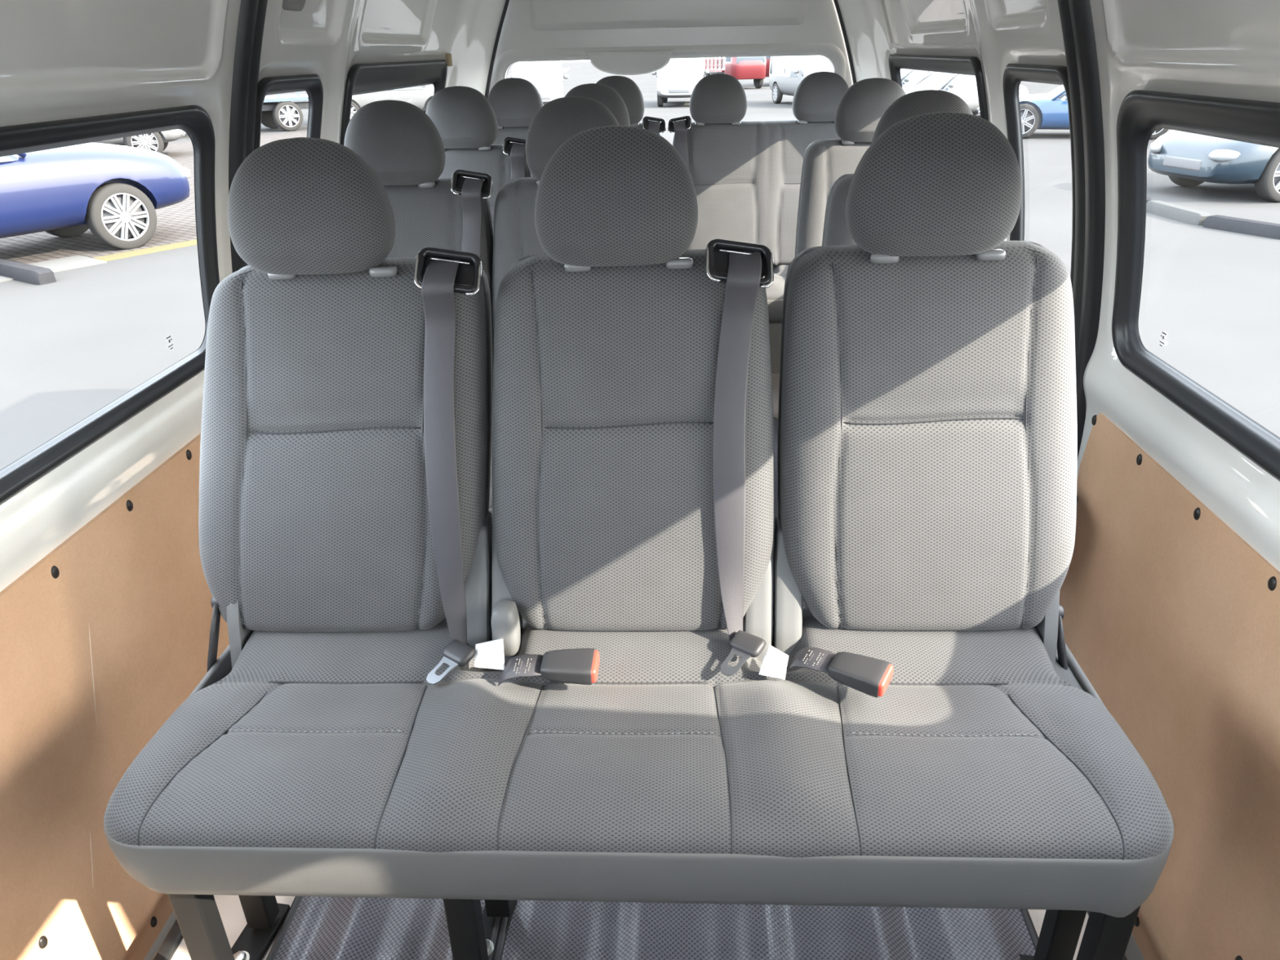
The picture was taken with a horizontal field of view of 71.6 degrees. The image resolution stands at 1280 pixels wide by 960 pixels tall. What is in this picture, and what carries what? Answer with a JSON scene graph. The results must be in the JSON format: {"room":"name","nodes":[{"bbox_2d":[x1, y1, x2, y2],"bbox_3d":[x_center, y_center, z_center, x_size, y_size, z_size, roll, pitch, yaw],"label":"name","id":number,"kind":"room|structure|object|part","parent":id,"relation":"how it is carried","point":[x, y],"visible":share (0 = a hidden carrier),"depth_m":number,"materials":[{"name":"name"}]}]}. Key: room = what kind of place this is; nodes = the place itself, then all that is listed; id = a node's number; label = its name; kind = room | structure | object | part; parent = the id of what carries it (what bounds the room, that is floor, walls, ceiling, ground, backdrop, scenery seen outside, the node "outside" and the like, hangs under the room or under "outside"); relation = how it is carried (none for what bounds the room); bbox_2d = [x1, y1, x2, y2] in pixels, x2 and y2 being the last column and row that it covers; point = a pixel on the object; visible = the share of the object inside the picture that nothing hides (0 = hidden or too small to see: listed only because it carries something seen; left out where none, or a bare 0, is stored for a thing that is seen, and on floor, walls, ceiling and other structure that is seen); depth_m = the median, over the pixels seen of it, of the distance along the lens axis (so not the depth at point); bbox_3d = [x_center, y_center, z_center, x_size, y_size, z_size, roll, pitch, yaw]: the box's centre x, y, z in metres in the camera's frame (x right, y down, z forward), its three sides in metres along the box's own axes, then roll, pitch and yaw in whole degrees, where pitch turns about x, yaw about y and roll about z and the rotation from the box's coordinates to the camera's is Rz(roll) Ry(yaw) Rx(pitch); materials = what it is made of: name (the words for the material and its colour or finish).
{"room":"vehicle interior","nodes":[
{"label":"vehicle interior","id":0,"kind":"room"},
{"bbox_2d":[257,0,506,143],"bbox_3d":[-0.752,-0.706,3.229,0.341,2.073,2.275,0,26,3],"label":"wall","id":1,"kind":"structure","parent":0,"point":[325,38],"depth_m":2.62,"materials":[{"name":"white paint"}]},
{"bbox_2d":[0,0,240,959],"bbox_3d":[-0.896,0.157,1.458,0.256,2.073,1.675,0,26,3],"label":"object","id":2,"kind":"structure","parent":1,"relation":"in","point":[60,60],"depth_m":1.60,"materials":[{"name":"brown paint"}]},
{"bbox_2d":[0,105,219,505],"bbox_3d":[-0.966,-0.211,1.286,0.120,0.543,1.496,0,26,3],"label":"window","id":3,"kind":"structure","parent":2,"relation":"attached to","point":[194,120],"depth_m":1.64,"materials":[{"name":"black rubber"}]},
{"bbox_3d":[-0.990,0.473,1.783,0.015,0.865,1.174,0,26,3],"label":"hardboard panel","id":4,"kind":"part","parent":2,"relation":"part of","materials":[{"name":"brown wood"}]},
{"bbox_2d":[152,919,183,959],"bbox_3d":[-0.860,0.707,2.038,0.030,0.045,5.600,0,26,3],"label":"trim","id":5,"kind":"structure","parent":1,"relation":"attached to","point":[173,939],"depth_m":1.66,"materials":[{"name":"grey metal"}]},
{"bbox_2d":[228,0,267,272],"bbox_3d":[-0.840,-0.416,2.146,0.281,1.660,0.092,0,26,3],"label":"trim","id":6,"kind":"structure","parent":1,"relation":"attached to","point":[252,13],"depth_m":1.91,"materials":[{"name":"black plastic"}]},
{"bbox_2d":[253,74,323,150],"bbox_3d":[-0.902,-0.735,2.299,0.132,0.569,0.401,0,26,3],"label":"window","id":7,"kind":"structure","parent":1,"relation":"in","point":[312,84],"depth_m":2.21,"materials":[{"name":"black rubber"}]},
{"bbox_2d":[282,0,306,10],"bbox_3d":[-0.794,-1.162,2.060,0.062,0.125,0.110,0,26,3],"label":"trim","id":8,"kind":"structure","parent":1,"relation":"attached to","point":[289,5],"depth_m":2.08,"materials":[{"name":"grey plastic"}]},
{"bbox_2d":[340,59,447,145],"bbox_3d":[-0.853,-1.164,3.159,0.143,0.588,1.116,0,26,3],"label":"window","id":9,"kind":"structure","parent":1,"relation":"in","point":[370,77],"depth_m":2.88,"materials":[{"name":"black rubber"}]},
{"bbox_2d":[445,53,452,66],"bbox_3d":[-0.757,-1.667,3.522,0.012,0.045,0.045,0,26,3],"label":"foam block","id":10,"kind":"object","parent":1,"relation":"attached to","point":[449,60],"visible":1,"depth_m":3.51,"materials":[{"name":"beige"}]},
{"bbox_2d":[170,373,1088,959],"bbox_3d":[0.012,0.745,2.007,1.740,0.100,5.700,0,26,3],"label":"floor","id":11,"kind":"structure","parent":0,"point":[229,907],"depth_m":1.71,"materials":[{"name":"beige paint"}]},
{"bbox_2d":[266,617,525,959],"bbox_3d":[-0.447,0.640,2.093,0.419,0.028,4.200,0,26,3],"label":"floor mat","id":12,"kind":"object","parent":11,"relation":"on","point":[313,927],"visible":0.06,"depth_m":1.67,"materials":[{"name":"carpet"}]},
{"bbox_2d":[343,96,619,528],"bbox_3d":[-0.384,-0.185,2.225,0.919,1.398,0.660,0,26,3],"label":"seat","id":13,"kind":"object","parent":11,"relation":"on","point":[397,140],"visible":0.27,"depth_m":2.19,"materials":[{"name":"grey fabric"}]},
{"bbox_3d":[-0.604,-0.467,2.320,0.465,0.590,0.248,0,26,3],"label":"backrest","id":14,"kind":"part","parent":13,"relation":"part of","materials":[{"name":"grey fabric"}]},
{"bbox_2d":[461,177,484,258],"bbox_3d":[-0.415,-0.423,2.262,0.068,0.645,0.209,0,26,3],"label":"belt","id":15,"kind":"object","parent":13,"relation":"on","point":[471,190],"visible":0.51,"depth_m":2.20,"materials":[{"name":"grey fabric"}]},
{"bbox_3d":[-0.602,-0.472,2.350,0.468,0.594,0.206,0,26,3],"label":"panel","id":16,"kind":"part","parent":13,"relation":"part of","materials":[{"name":"grey plastic"}]},
{"bbox_2d":[488,463,492,508],"bbox_3d":[-0.386,-0.031,2.208,0.895,0.126,0.492,0,26,3],"label":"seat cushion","id":17,"kind":"object","parent":13,"relation":"on","point":[491,486],"depth_m":2.00,"materials":[{"name":"grey fabric"}]},
{"bbox_3d":[-0.153,-0.464,2.296,0.465,0.590,0.248,0,26,3],"label":"backrest","id":18,"kind":"part","parent":13,"relation":"part of","materials":[{"name":"grey fabric"}]},
{"bbox_2d":[425,83,630,226],"bbox_3d":[-0.383,-0.580,3.038,0.919,1.398,0.660,0,26,3],"label":"seat","id":19,"kind":"object","parent":11,"relation":"on","point":[465,121],"visible":0.2,"depth_m":2.97,"materials":[{"name":"grey fabric"}]},
{"bbox_3d":[-0.602,-0.861,3.134,0.465,0.590,0.248,0,26,3],"label":"backrest","id":20,"kind":"part","parent":19,"relation":"part of","materials":[{"name":"grey fabric"}]},
{"bbox_2d":[510,142,525,180],"bbox_3d":[-0.414,-0.818,3.075,0.068,0.645,0.209,0,26,3],"label":"belt","id":21,"kind":"object","parent":19,"relation":"on","point":[517,150],"visible":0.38,"depth_m":3.00,"materials":[{"name":"grey fabric"}]},
{"bbox_2d":[487,75,666,177],"bbox_3d":[-0.321,-0.980,3.860,0.865,1.398,0.660,0,26,3],"label":"seat","id":22,"kind":"object","parent":11,"relation":"on","point":[515,102],"visible":0.22,"depth_m":3.78,"materials":[{"name":"grey fabric"}]},
{"bbox_3d":[-0.316,-1.260,3.941,0.861,0.590,0.252,0,26,3],"label":"backrest","id":23,"kind":"part","parent":22,"relation":"part of","materials":[{"name":"grey fabric"}]},
{"bbox_2d":[648,120,660,134],"bbox_3d":[0.055,-1.216,3.875,0.068,0.645,0.209,0,26,3],"label":"belt","id":24,"kind":"object","parent":22,"relation":"on","point":[654,126],"visible":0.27,"depth_m":3.78,"materials":[{"name":"grey fabric"}]},
{"bbox_2d":[667,71,848,323],"bbox_3d":[0.550,-0.976,3.812,0.865,1.398,0.660,0,26,3],"label":"seat","id":25,"kind":"object","parent":11,"relation":"on","point":[745,175],"visible":0.36,"depth_m":3.81,"materials":[{"name":"grey fabric"}]},
{"bbox_2d":[673,120,688,169],"bbox_3d":[0.181,-1.215,3.868,0.068,0.645,0.209,0,26,3],"label":"belt","id":26,"kind":"object","parent":25,"relation":"on","point":[679,126],"visible":0.41,"depth_m":3.80,"materials":[{"name":"grey fabric"}]},
{"bbox_3d":[0.557,-1.255,3.894,0.861,0.590,0.252,0,26,3],"label":"backrest","id":27,"kind":"part","parent":25,"relation":"part of","materials":[{"name":"grey fabric"}]},
{"bbox_2d":[763,265,788,299],"bbox_3d":[0.549,-0.822,3.796,0.856,0.126,0.492,0,26,3],"label":"seat cushion","id":28,"kind":"object","parent":25,"relation":"on","point":[775,291],"depth_m":3.62,"materials":[{"name":"grey fabric"}]},
{"bbox_2d":[493,417,1038,959],"bbox_3d":[0.259,0.644,2.055,0.999,0.028,4.200,0,26,3],"label":"floor mat","id":29,"kind":"object","parent":11,"relation":"on","point":[538,930],"visible":0.09,"depth_m":1.65,"materials":[{"name":"carpet"}]},
{"bbox_2d":[103,111,1173,959],"bbox_3d":[-0.022,0.219,1.364,1.506,1.409,0.660,0,26,3],"label":"seat","id":30,"kind":"object","parent":29,"relation":"on","point":[925,522],"visible":0.98,"depth_m":1.35,"materials":[{"name":"grey fabric"}]},
{"bbox_3d":[-0.701,0.704,1.415,0.046,0.520,0.038,0,26,3],"label":"leg","id":31,"kind":"part","parent":30,"relation":"part of","materials":[{"name":"black paint"}]},
{"bbox_3d":[-0.726,0.277,1.518,0.021,0.155,0.076,9,28,19],"label":"recline lever","id":32,"kind":"part","parent":30,"relation":"part of","materials":[{"name":"grey plastic"}]},
{"bbox_3d":[-0.716,0.611,1.571,0.045,0.490,0.040,0,26,3],"label":"leg","id":33,"kind":"part","parent":30,"relation":"part of","materials":[{"name":"black paint"}]},
{"bbox_3d":[-0.724,0.867,1.657,0.060,0.016,0.170,3,26,9],"label":"foot plate","id":34,"kind":"part","parent":30,"relation":"part of","materials":[{"name":"black paint"}]},
{"bbox_3d":[-0.498,-0.051,1.480,0.503,0.597,0.248,0,26,3],"label":"backrest","id":35,"kind":"part","parent":30,"relation":"part of","materials":[{"name":"grey fabric"}]},
{"bbox_3d":[-0.496,-0.056,1.510,0.507,0.602,0.206,0,26,3],"label":"panel","id":36,"kind":"part","parent":30,"relation":"part of","materials":[{"name":"grey fabric"}]},
{"bbox_2d":[421,258,475,684],"bbox_3d":[-0.302,0.004,1.389,0.077,0.646,0.276,0,26,3],"label":"belt","id":37,"kind":"object","parent":30,"relation":"on","point":[438,279],"visible":0.96,"depth_m":1.40,"materials":[{"name":"grey fabric"}]},
{"bbox_3d":[-0.317,0.304,1.408,0.035,0.019,0.050,18,32,34],"label":"metal plate","id":38,"kind":"part","parent":37,"relation":"part of","materials":[{"name":"silver metal"}]},
{"bbox_3d":[-0.272,0.706,1.391,0.046,0.520,0.038,0,26,3],"label":"leg","id":39,"kind":"part","parent":30,"relation":"part of","materials":[{"name":"black paint"}]},
{"bbox_2d":[474,639,504,670],"bbox_3d":[-0.240,0.281,1.417,0.050,0.020,0.064,-4,26,-5],"label":"paper tag","id":40,"kind":"object","parent":30,"relation":"on","point":[489,655],"visible":1,"depth_m":1.42,"materials":[{"name":"white paper"}]},
{"bbox_3d":[-0.271,0.596,1.583,0.045,0.490,0.040,0,26,3],"label":"leg","id":41,"kind":"part","parent":30,"relation":"part of","materials":[{"name":"black paint"}]},
{"bbox_3d":[-0.280,0.851,1.669,0.060,0.016,0.170,3,26,9],"label":"foot plate","id":42,"kind":"part","parent":30,"relation":"part of","materials":[{"name":"black paint"}]},
{"bbox_3d":[-0.011,-0.062,1.479,0.468,0.600,0.206,0,26,3],"label":"panel","id":43,"kind":"part","parent":30,"relation":"part of","materials":[{"name":"grey fabric"}]},
{"bbox_2d":[497,648,599,685],"bbox_3d":[-0.142,0.291,1.373,0.154,0.045,0.057,1,26,4],"label":"seat belt buckle","id":44,"kind":"object","parent":30,"relation":"on","point":[580,665],"visible":1,"depth_m":1.36,"materials":[{"name":"grey plastic"}]},
{"bbox_2d":[513,658,531,673],"bbox_3d":[-0.182,0.287,1.372,0.024,0.002,0.032,1,32,4],"label":"print","id":45,"kind":"object","parent":44,"relation":"on","point":[517,659],"depth_m":1.37},
{"bbox_3d":[-0.013,-0.056,1.450,0.465,0.596,0.248,0,26,3],"label":"backrest","id":46,"kind":"part","parent":30,"relation":"part of","materials":[{"name":"grey fabric"}]},
{"bbox_2d":[104,608,1173,859],"bbox_3d":[-0.018,0.379,1.350,1.440,0.151,0.492,0,26,3],"label":"seat cushion","id":47,"kind":"object","parent":30,"relation":"on","point":[308,736],"depth_m":1.24,"materials":[{"name":"grey fabric"}]},
{"bbox_2d":[712,250,765,675],"bbox_3d":[0.153,-0.004,1.366,0.077,0.646,0.266,-2,26,-1],"label":"belt","id":48,"kind":"object","parent":30,"relation":"on","point":[744,270],"visible":0.99,"depth_m":1.37,"materials":[{"name":"grey fabric"}]},
{"bbox_3d":[0.146,0.285,1.383,0.035,0.019,0.050,18,32,34],"label":"metal plate","id":49,"kind":"part","parent":48,"relation":"part of","materials":[{"name":"silver metal"}]},
{"bbox_2d":[759,644,788,679],"bbox_3d":[0.211,0.282,1.380,0.041,0.024,0.049,8,27,18],"label":"paper tag","id":50,"kind":"object","parent":30,"relation":"on","point":[775,662],"visible":1,"depth_m":1.38,"materials":[{"name":"white paper"}]},
{"bbox_2d":[786,647,893,697],"bbox_3d":[0.300,0.285,1.345,0.154,0.045,0.057,14,30,29],"label":"belt buckle","id":51,"kind":"object","parent":30,"relation":"on","point":[870,676],"visible":1,"depth_m":1.32,"materials":[{"name":"grey plastic"}]},
{"bbox_2d":[802,649,823,666],"bbox_3d":[0.265,0.273,1.360,0.024,0.002,0.032,14,36,29],"label":"print","id":52,"kind":"object","parent":51,"relation":"on","point":[809,650],"depth_m":1.36},
{"bbox_3d":[0.463,-0.068,1.449,0.473,0.600,0.206,0,26,3],"label":"panel","id":53,"kind":"part","parent":30,"relation":"part of","materials":[{"name":"grey fabric"}]},
{"bbox_3d":[0.462,-0.062,1.420,0.469,0.595,0.248,0,26,3],"label":"backrest","id":54,"kind":"part","parent":30,"relation":"part of","materials":[{"name":"grey fabric"}]},
{"bbox_3d":[0.698,0.900,1.525,0.060,0.016,0.170,3,26,9],"label":"foot plate","id":55,"kind":"part","parent":30,"relation":"part of","materials":[{"name":"black paint"}]},
{"bbox_3d":[0.706,0.645,1.439,0.045,0.490,0.040,0,26,3],"label":"leg","id":56,"kind":"part","parent":30,"relation":"part of","materials":[{"name":"black paint"}]},
{"bbox_3d":[0.682,0.283,1.441,0.021,0.155,0.076,-8,27,-13],"label":"recline lever","id":57,"kind":"part","parent":30,"relation":"part of","materials":[{"name":"grey plastic"}]},
{"bbox_3d":[0.697,0.711,1.339,0.046,0.520,0.038,0,26,3],"label":"leg","id":58,"kind":"part","parent":30,"relation":"part of","materials":[{"name":"black paint"}]},
{"bbox_2d":[795,77,906,256],"bbox_3d":[0.769,-0.574,2.975,0.468,1.398,0.660,0,26,3],"label":"seat","id":59,"kind":"object","parent":29,"relation":"on","point":[860,110],"visible":0.21,"depth_m":2.96,"materials":[{"name":"grey fabric"}]},
{"bbox_3d":[0.777,-0.860,3.088,0.468,0.594,0.206,0,26,3],"label":"panel","id":60,"kind":"part","parent":59,"relation":"part of","materials":[{"name":"grey fabric"}]},
{"bbox_3d":[0.775,-0.855,3.059,0.465,0.590,0.248,0,26,3],"label":"backrest","id":61,"kind":"part","parent":59,"relation":"part of","materials":[{"name":"grey fabric"}]},
{"bbox_2d":[822,89,1006,245],"bbox_3d":[0.681,-0.179,2.167,0.468,1.398,0.660,0,26,3],"label":"seat","id":62,"kind":"object","parent":29,"relation":"on","point":[836,232],"visible":0.09,"depth_m":2.09,"materials":[{"name":"grey fabric"}]},
{"bbox_3d":[0.689,-0.466,2.280,0.468,0.594,0.206,0,26,3],"label":"panel","id":63,"kind":"part","parent":62,"relation":"part of","materials":[{"name":"grey fabric"}]},
{"bbox_3d":[0.687,-0.460,2.250,0.465,0.590,0.248,0,26,3],"label":"backrest","id":64,"kind":"part","parent":62,"relation":"part of","materials":[{"name":"grey fabric"}]},
{"bbox_2d":[488,0,853,373],"bbox_3d":[0.142,-1.269,4.204,1.910,2.200,0.030,0,26,3],"label":"wall","id":65,"kind":"structure","parent":0,"point":[821,24],"depth_m":3.87,"materials":[{"name":"grey paint"}]},
{"bbox_2d":[584,49,675,75],"bbox_3d":[-0.044,-1.840,3.915,0.400,0.098,0.040,0,26,3],"label":"trim","id":66,"kind":"structure","parent":65,"relation":"attached to","point":[617,62],"depth_m":3.89,"materials":[{"name":"grey paint"}]},
{"bbox_2d":[528,0,807,31],"bbox_3d":[0.115,-2.079,3.786,1.193,0.266,0.018,0,26,3],"label":"ceiling panel","id":67,"kind":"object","parent":65,"relation":"attached to","point":[544,15],"depth_m":3.81,"materials":[{"name":"grey paint"}]},
{"bbox_2d":[506,56,833,78],"bbox_3d":[0.129,-1.684,4.031,1.500,0.458,0.018,0,26,3],"label":"window","id":68,"kind":"structure","parent":65,"relation":"in","point":[824,56],"depth_m":3.98,"materials":[{"name":"black rubber"}]},
{"bbox_2d":[493,42,846,84],"bbox_3d":[0.128,-1.675,4.012,1.560,0.518,0.052,0,26,3],"label":"trim","id":69,"kind":"structure","parent":65,"relation":"attached to","point":[831,50],"depth_m":3.88,"materials":[{"name":"grey paint"}]},
{"bbox_2d":[484,0,856,98],"bbox_3d":[0.137,-1.394,4.104,1.849,1.872,0.028,0,26,3],"label":"trim","id":70,"kind":"structure","parent":65,"relation":"attached to","point":[836,3],"depth_m":3.85,"materials":[{"name":"black plastic"}]},
{"bbox_2d":[837,0,1066,240],"bbox_3d":[0.916,-0.678,3.097,0.341,2.073,2.365,0,26,3],"label":"wall","id":71,"kind":"structure","parent":0,"point":[1000,33],"depth_m":2.49,"materials":[{"name":"white paint"}]},
{"bbox_2d":[888,53,988,120],"bbox_3d":[1.019,-1.159,3.083,0.139,0.574,1.206,0,26,3],"label":"window","id":72,"kind":"structure","parent":71,"relation":"in","point":[966,65],"depth_m":2.75,"materials":[{"name":"black rubber"}]},
{"bbox_2d":[1002,63,1075,290],"bbox_3d":[0.966,-0.700,2.154,0.131,0.561,0.451,0,26,3],"label":"window","id":73,"kind":"structure","parent":71,"relation":"in","point":[1014,73],"depth_m":2.20,"materials":[{"name":"black rubber"}]},
{"bbox_2d":[1057,0,1105,457],"bbox_3d":[0.881,-0.374,1.985,0.281,1.660,0.122,0,26,3],"label":"trim","id":74,"kind":"structure","parent":71,"relation":"attached to","point":[1076,15],"depth_m":1.83,"materials":[{"name":"black plastic"}]},
{"bbox_2d":[1059,0,1279,959],"bbox_3d":[0.858,0.185,1.321,0.256,2.073,1.585,0,26,3],"label":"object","id":75,"kind":"structure","parent":71,"relation":"in","point":[1217,48],"depth_m":1.56,"materials":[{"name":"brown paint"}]},
{"bbox_2d":[1086,911,1127,959],"bbox_3d":[0.882,0.716,1.943,0.030,0.045,5.600,0,26,3],"label":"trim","id":76,"kind":"structure","parent":75,"relation":"attached to","point":[1088,912],"depth_m":1.60,"materials":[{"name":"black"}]},
{"bbox_3d":[0.984,0.481,1.651,0.016,0.888,1.132,0,26,3],"label":"hardboard panel","id":77,"kind":"part","parent":75,"relation":"part of","materials":[{"name":"brown wood"}]},
{"bbox_2d":[1111,89,1279,481],"bbox_3d":[0.916,-0.194,1.145,0.126,0.523,1.393,0,26,3],"label":"window","id":78,"kind":"structure","parent":75,"relation":"attached to","point":[1141,113],"depth_m":1.59,"materials":[{"name":"black rubber"}]},
{"label":"outside","id":79,"kind":"structure","parent":0,"visible":0},
{"bbox_2d":[0,58,1279,470],"bbox_3d":[4.115,-33.503,74.082,300.000,0.001,280.000,0,26,3],"label":"ground","id":80,"kind":"structure","parent":79,"point":[71,346],"depth_m":8.92,"materials":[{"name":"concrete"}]},
{"bbox_2d":[0,258,56,284],"bbox_3d":[-7.660,-2.556,10.693,2.000,0.150,0.220,15,30,30],"label":"block","id":81,"kind":"object","parent":80,"relation":"on","point":[21,272],"visible":1,"depth_m":10.28,"materials":[{"name":"concrete"}]},
{"bbox_2d":[0,131,306,263],"bbox_3d":[-11.693,-5.749,17.616,15.900,0.020,23.000,16,31,32],"label":"pavement","id":82,"kind":"structure","parent":80,"relation":"on","point":[175,223],"depth_m":12.75,"materials":[{"name":"brick"}]},
{"bbox_2d":[0,255,106,282],"bbox_3d":[-8.686,-1.812,9.363,0.750,0.020,5.650,16,31,32],"label":"road marking","id":83,"kind":"object","parent":82,"relation":"on","point":[55,265],"visible":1,"depth_m":11.13,"materials":[{"name":"grey paint"}]},
{"bbox_2d":[0,142,191,249],"bbox_3d":[-8.418,-3.717,11.057,2.340,1.950,5.266,16,31,32],"label":"car","id":84,"kind":"object","parent":82,"relation":"on","point":[115,192],"visible":0.93,"depth_m":11.44,"materials":[{"name":"blue paint"}]},
{"bbox_2d":[92,128,186,153],"bbox_3d":[-14.393,-9.249,22.331,5.110,2.286,2.520,-11,28,-19],"label":"van","id":85,"kind":"object","parent":82,"relation":"on","point":[157,142],"visible":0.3,"depth_m":22.44,"materials":[{"name":"grey paint"}]},
{"bbox_2d":[93,239,197,261],"bbox_3d":[-5.087,-3.973,13.651,0.300,0.020,6.350,16,31,32],"label":"road marking","id":86,"kind":"object","parent":82,"relation":"on","point":[192,242],"visible":0.36,"depth_m":11.77,"materials":[{"name":"yellow paint"}]},
{"bbox_2d":[261,91,308,131],"bbox_3d":[-14.054,-12.908,29.665,6.250,2.450,2.240,-19,31,-32],"label":"truck","id":87,"kind":"object","parent":80,"relation":"on","point":[277,111],"visible":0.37,"depth_m":30.26,"materials":[{"name":"grey paint"}]},
{"bbox_2d":[349,84,434,120],"bbox_3d":[-9.462,-14.693,33.324,5.110,2.286,2.520,-9,27,-15],"label":"van","id":88,"kind":"object","parent":80,"relation":"on","point":[420,96],"visible":0.12,"depth_m":32.65,"materials":[{"name":"grey paint"}]},
{"bbox_2d":[506,60,568,104],"bbox_3d":[-4.301,-16.661,37.150,2.520,2.286,5.110,-4,26,-6],"label":"van","id":89,"kind":"object","parent":80,"relation":"on","point":[548,77],"visible":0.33,"depth_m":35.30,"materials":[{"name":"grey paint"}]},
{"bbox_2d":[540,95,550,99],"bbox_3d":[-3.994,-15.178,35.194,0.880,0.160,0.260,-4,26,-6],"label":"license plate","id":90,"kind":"object","parent":89,"relation":"attached to","point":[544,97],"depth_m":35.10,"materials":[{"name":"white plastic"}]},
{"bbox_2d":[563,74,568,79],"bbox_3d":[-2.994,-16.334,35.944,0.220,0.160,0.130,-4,26,-6],"label":"mirror","id":91,"kind":"object","parent":89,"relation":"attached to","point":[566,77],"depth_m":35.91,"materials":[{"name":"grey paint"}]},
{"bbox_2d":[651,57,709,106],"bbox_3d":[1.878,-18.162,39.966,2.520,2.286,5.110,1,26,5],"label":"van","id":92,"kind":"object","parent":80,"relation":"on","point":[679,77],"visible":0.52,"depth_m":38.06,"materials":[{"name":"grey paint"}]},
{"bbox_2d":[668,88,688,93],"bbox_3d":[1.679,-16.666,38.006,0.880,0.160,0.260,1,26,5],"label":"license plate","id":93,"kind":"object","parent":92,"relation":"attached to","point":[670,91],"depth_m":37.89,"materials":[{"name":"grey plastic"}]},
{"bbox_2d":[704,56,766,88],"bbox_3d":[5.672,-25.840,55.424,2.240,2.450,6.250,-9,27,-15],"label":"truck","id":94,"kind":"object","parent":80,"relation":"on","point":[753,68],"visible":0.48,"depth_m":52.88,"materials":[{"name":"red paint"}]},
{"bbox_2d":[768,55,832,103],"bbox_3d":[7.255,-17.260,37.869,2.520,2.286,5.110,-6,26,-10],"label":"van","id":95,"kind":"object","parent":80,"relation":"on","point":[785,73],"visible":0.29,"depth_m":37.42,"materials":[{"name":"grey paint"}]},
{"bbox_2d":[793,69,799,73],"bbox_3d":[6.415,-16.737,36.356,0.220,0.160,0.130,-6,26,-10],"label":"mirror","id":96,"kind":"object","parent":95,"relation":"attached to","point":[796,71],"depth_m":36.32,"materials":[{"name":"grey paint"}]},
{"bbox_2d":[900,68,932,87],"bbox_3d":[10.191,-15.123,34.215,5.146,1.520,2.220,-7,27,-13],"label":"car","id":97,"kind":"object","parent":80,"relation":"on","point":[908,77],"visible":0.07,"depth_m":33.33,"materials":[{"name":"silver metal"}]},
{"bbox_2d":[902,71,1028,115],"bbox_3d":[10.109,-12.718,29.265,5.146,1.520,2.220,-7,27,-13],"label":"car","id":98,"kind":"object","parent":80,"relation":"on","point":[965,86],"visible":0.23,"depth_m":28.48,"materials":[{"name":"grey paint"}]},
{"bbox_2d":[947,82,954,88],"bbox_3d":[9.860,-12.522,28.141,0.130,0.160,0.220,-7,27,-13],"label":"mirror","id":99,"kind":"object","parent":98,"relation":"attached to","point":[951,85],"depth_m":28.08,"materials":[{"name":"grey paint"}]},
{"bbox_2d":[977,84,1168,139],"bbox_3d":[11.565,-9.798,23.187,5.146,1.520,2.220,7,27,16],"label":"car","id":100,"kind":"object","parent":80,"relation":"on","point":[1049,111],"visible":0.23,"depth_m":22.75,"materials":[{"name":"blue paint"}]},
{"bbox_2d":[1146,195,1151,203],"bbox_3d":[7.625,-4.426,13.867,0.220,0.150,1.300,1,26,6],"label":"block","id":101,"kind":"object","parent":80,"relation":"on","point":[1148,198],"visible":0.07,"depth_m":13.28,"materials":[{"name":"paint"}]},
{"bbox_2d":[1146,200,1210,225],"bbox_3d":[7.601,-3.792,12.562,0.220,0.150,1.250,-3,26,-3],"label":"block","id":102,"kind":"object","parent":80,"relation":"on","point":[1186,215],"visible":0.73,"depth_m":12.43,"materials":[{"name":"paint"}]},
{"bbox_2d":[1147,129,1279,202],"bbox_3d":[11.117,-5.574,14.367,5.558,1.642,2.398,-7,26,-11],"label":"car","id":103,"kind":"object","parent":80,"relation":"on","point":[1188,159],"visible":0.84,"depth_m":13.49,"materials":[{"name":"blue paint"}]},
{"bbox_2d":[1162,155,1201,170],"bbox_3d":[8.673,-5.015,14.020,0.281,0.173,0.784,-7,26,-11],"label":"license plate","id":104,"kind":"object","parent":103,"relation":"attached to","point":[1170,162],"depth_m":13.98,"materials":[{"name":"grey plastic"}]},
{"bbox_2d":[1202,214,1279,239],"bbox_3d":[7.890,-3.279,11.492,0.220,0.150,1.100,-13,28,-23],"label":"block","id":105,"kind":"object","parent":80,"relation":"on","point":[1251,227],"visible":1,"depth_m":11.47,"materials":[{"name":"paint"}]}
]}

